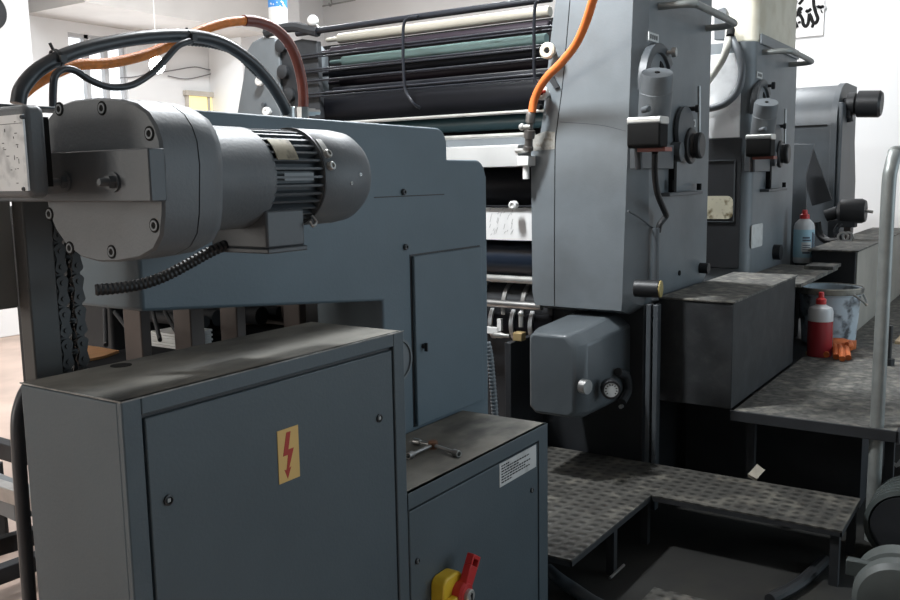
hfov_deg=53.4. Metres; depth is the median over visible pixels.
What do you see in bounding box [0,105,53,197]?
junction box
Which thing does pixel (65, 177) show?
washer
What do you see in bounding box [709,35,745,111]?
hose
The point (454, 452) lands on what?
socket
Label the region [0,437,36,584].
frame
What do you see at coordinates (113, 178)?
washer
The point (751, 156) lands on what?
unit
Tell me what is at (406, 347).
wheel
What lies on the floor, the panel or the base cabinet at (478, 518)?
the base cabinet at (478, 518)
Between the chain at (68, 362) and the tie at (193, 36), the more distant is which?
the tie at (193, 36)
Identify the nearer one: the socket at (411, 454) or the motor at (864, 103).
the socket at (411, 454)
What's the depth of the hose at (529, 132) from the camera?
4.30 m
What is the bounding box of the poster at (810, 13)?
[796,0,826,37]
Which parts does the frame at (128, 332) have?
stay rod, stay rod, post, stay rod, stay rod, post, post, brown panel, post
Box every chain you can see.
[52,220,74,373]
[63,241,89,370]
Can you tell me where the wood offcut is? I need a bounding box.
[895,336,899,343]
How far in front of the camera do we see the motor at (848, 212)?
7.25 m
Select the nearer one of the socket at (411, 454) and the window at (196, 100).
the socket at (411, 454)
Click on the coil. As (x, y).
(881, 520)
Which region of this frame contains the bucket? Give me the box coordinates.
[796,282,867,342]
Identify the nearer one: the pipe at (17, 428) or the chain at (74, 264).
the chain at (74, 264)
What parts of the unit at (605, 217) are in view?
adjuster knob, adjuster knob, frame, bearing plate, guard rod, guard rod, guard rod, guard rod, guard rod, guard rod, guard rod, guard rod, lock knob, panel, adjuster knob, adjuster knob, frame, cable rail, ink motor, cable rail, quadrant plate, dial knob, knob, hand knob, grab rail, upright rod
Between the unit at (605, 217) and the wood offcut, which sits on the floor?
the unit at (605, 217)
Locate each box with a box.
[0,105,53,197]
[659,272,797,408]
[757,262,840,337]
[808,227,899,329]
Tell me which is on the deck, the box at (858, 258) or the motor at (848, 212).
the box at (858, 258)
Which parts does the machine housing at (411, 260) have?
access door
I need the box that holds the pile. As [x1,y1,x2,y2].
[151,327,212,348]
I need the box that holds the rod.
[609,564,624,578]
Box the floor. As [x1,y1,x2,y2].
[0,335,899,599]
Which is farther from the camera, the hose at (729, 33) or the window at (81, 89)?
the window at (81, 89)
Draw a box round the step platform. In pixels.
[548,446,860,586]
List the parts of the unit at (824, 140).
plate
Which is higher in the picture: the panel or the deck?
the panel
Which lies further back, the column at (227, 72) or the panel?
the column at (227, 72)
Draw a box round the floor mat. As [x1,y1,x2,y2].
[642,587,704,599]
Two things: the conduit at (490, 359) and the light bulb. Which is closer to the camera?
the conduit at (490, 359)
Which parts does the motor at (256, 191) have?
terminal lid, data plate, motor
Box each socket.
[406,451,415,458]
[412,438,421,444]
[451,449,461,456]
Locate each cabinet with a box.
[19,322,409,599]
[406,411,547,599]
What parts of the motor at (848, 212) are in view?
stand leg, pump plate, stand leg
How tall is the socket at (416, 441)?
0.022 m
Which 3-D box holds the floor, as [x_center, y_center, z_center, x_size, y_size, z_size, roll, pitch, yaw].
[-0.632,1.179,4.359,15.700,0.103,18.200,4,9,33]
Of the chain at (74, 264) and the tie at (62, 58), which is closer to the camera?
the tie at (62, 58)
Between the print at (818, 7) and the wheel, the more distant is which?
the print at (818, 7)
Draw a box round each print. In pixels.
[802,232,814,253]
[816,5,826,9]
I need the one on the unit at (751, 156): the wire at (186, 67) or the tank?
the tank
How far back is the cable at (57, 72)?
2.19 m
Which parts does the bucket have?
handle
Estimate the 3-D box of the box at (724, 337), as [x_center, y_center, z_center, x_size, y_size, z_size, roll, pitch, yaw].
[1.582,0.182,5.005,0.387,0.539,1.302,4,9,33]
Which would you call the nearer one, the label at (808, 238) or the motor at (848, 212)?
the label at (808, 238)
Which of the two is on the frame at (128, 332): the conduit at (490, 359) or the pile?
the pile
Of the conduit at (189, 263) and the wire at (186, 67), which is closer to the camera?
the conduit at (189, 263)
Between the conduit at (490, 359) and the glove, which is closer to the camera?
the conduit at (490, 359)
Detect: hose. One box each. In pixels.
[10,29,295,116]
[28,15,320,117]
[518,0,597,152]
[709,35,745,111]
[710,28,734,83]
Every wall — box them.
[29,0,323,118]
[323,0,899,233]
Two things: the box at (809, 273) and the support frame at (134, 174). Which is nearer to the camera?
the support frame at (134, 174)
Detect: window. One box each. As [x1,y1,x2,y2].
[68,32,126,100]
[183,90,213,110]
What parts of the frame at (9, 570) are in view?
leg, rail, rail, cross rail, foot rail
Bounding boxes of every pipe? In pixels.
[10,386,36,599]
[548,564,602,599]
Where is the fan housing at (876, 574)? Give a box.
[845,544,899,599]
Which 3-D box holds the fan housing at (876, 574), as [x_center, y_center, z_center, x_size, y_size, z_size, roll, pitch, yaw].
[1.640,1.083,3.316,0.323,0.296,0.220,3,9,28]
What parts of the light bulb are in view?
glass bulb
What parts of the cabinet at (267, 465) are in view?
plate, door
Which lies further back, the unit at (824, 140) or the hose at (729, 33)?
the unit at (824, 140)
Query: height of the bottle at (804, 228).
0.391 m
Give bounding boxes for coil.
[863,476,899,547]
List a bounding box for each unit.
[238,0,737,510]
[703,41,813,281]
[790,83,856,318]
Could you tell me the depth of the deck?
4.69 m
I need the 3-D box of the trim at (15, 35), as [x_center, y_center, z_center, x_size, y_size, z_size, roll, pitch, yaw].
[-5.343,-2.090,10.036,0.790,5.000,1.042,4,9,33]
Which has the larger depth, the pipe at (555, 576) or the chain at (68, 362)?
the pipe at (555, 576)
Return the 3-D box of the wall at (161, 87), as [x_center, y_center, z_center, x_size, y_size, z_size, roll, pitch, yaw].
[-7.132,-1.819,8.273,0.200,5.000,18.200,4,9,33]
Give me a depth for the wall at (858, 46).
10.90 m
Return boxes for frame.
[0,104,166,380]
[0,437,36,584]
[10,206,317,381]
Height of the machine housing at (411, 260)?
1.885 m
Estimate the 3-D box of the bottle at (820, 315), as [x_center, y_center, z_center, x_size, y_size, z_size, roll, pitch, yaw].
[2.333,0.150,5.641,0.150,0.406,0.150,4,9,33]
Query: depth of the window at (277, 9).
5.89 m
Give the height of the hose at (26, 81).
0.232 m
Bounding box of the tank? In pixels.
[714,0,798,59]
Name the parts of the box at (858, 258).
panel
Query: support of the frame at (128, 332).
on the floor
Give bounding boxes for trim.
[0,0,35,337]
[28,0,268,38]
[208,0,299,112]
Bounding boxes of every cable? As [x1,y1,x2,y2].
[49,38,262,106]
[764,554,828,599]
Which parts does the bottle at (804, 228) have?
label panel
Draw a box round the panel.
[446,144,530,167]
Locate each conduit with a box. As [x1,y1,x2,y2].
[95,240,227,295]
[487,341,497,415]
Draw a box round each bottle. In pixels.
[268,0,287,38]
[793,210,814,262]
[806,292,833,357]
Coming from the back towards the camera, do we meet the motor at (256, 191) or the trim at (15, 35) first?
the trim at (15, 35)
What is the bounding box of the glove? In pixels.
[806,338,856,360]
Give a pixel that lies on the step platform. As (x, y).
(591, 495)
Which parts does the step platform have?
leg, leg, bracket, leg, leg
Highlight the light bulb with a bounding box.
[149,0,164,73]
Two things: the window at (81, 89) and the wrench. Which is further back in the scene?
the window at (81, 89)
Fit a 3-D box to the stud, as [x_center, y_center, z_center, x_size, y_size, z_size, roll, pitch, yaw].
[2.619,0.270,5.342,0.070,0.240,0.061,4,9,33]
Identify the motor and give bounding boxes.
[45,98,370,261]
[814,199,872,242]
[843,90,883,121]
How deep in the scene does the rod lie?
3.81 m
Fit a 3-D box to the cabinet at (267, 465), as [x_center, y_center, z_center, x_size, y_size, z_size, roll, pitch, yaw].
[-0.514,0.765,2.288,0.346,1.282,0.918,4,9,33]
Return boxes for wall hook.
[322,0,354,6]
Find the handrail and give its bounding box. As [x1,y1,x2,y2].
[864,146,899,541]
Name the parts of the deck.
leg, deck plate, leg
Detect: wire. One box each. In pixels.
[162,67,210,72]
[168,73,210,78]
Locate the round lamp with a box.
[0,0,6,27]
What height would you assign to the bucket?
0.384 m
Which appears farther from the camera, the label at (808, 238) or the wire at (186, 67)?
the wire at (186, 67)
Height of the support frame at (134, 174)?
1.866 m
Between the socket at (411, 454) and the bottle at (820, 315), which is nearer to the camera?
the socket at (411, 454)
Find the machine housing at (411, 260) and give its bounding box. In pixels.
[80,109,487,433]
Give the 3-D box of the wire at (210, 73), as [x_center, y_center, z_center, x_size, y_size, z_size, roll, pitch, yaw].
[-3.584,-3.350,13.245,0.016,0.244,1.462,4,9,33]
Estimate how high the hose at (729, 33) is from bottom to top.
0.479 m
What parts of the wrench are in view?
arm, arm, arm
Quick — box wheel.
[403,339,411,378]
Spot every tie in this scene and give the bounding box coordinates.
[48,43,67,65]
[185,28,197,44]
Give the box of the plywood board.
[87,346,118,360]
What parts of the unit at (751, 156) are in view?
panel, quadrant plate, ink motor, dial knob, knob, hand knob, upright rod, grab rail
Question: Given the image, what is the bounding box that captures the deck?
[685,295,899,508]
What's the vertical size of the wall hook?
0.118 m
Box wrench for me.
[406,438,461,458]
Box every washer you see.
[60,172,71,191]
[107,172,119,191]
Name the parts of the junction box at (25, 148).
data plate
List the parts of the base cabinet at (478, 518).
switch handle, plate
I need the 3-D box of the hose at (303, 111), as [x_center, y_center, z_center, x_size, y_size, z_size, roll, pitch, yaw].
[-0.720,-0.667,2.473,0.040,0.298,1.036,4,9,33]
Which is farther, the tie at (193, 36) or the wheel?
the wheel
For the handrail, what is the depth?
3.98 m
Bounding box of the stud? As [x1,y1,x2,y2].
[887,325,894,365]
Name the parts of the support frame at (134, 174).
plate, plate, post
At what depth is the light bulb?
10.07 m
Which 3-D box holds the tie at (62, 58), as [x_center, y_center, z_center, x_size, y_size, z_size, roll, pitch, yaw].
[-0.917,-0.572,2.087,0.049,0.055,0.033,4,9,33]
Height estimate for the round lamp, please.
0.400 m
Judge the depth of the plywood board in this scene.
2.87 m
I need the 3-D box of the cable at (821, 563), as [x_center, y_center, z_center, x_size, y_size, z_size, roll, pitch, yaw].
[1.450,1.155,3.696,0.516,0.048,0.069,-9,11,-44]
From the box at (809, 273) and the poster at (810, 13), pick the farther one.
the poster at (810, 13)
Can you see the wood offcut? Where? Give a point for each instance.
(897, 341)

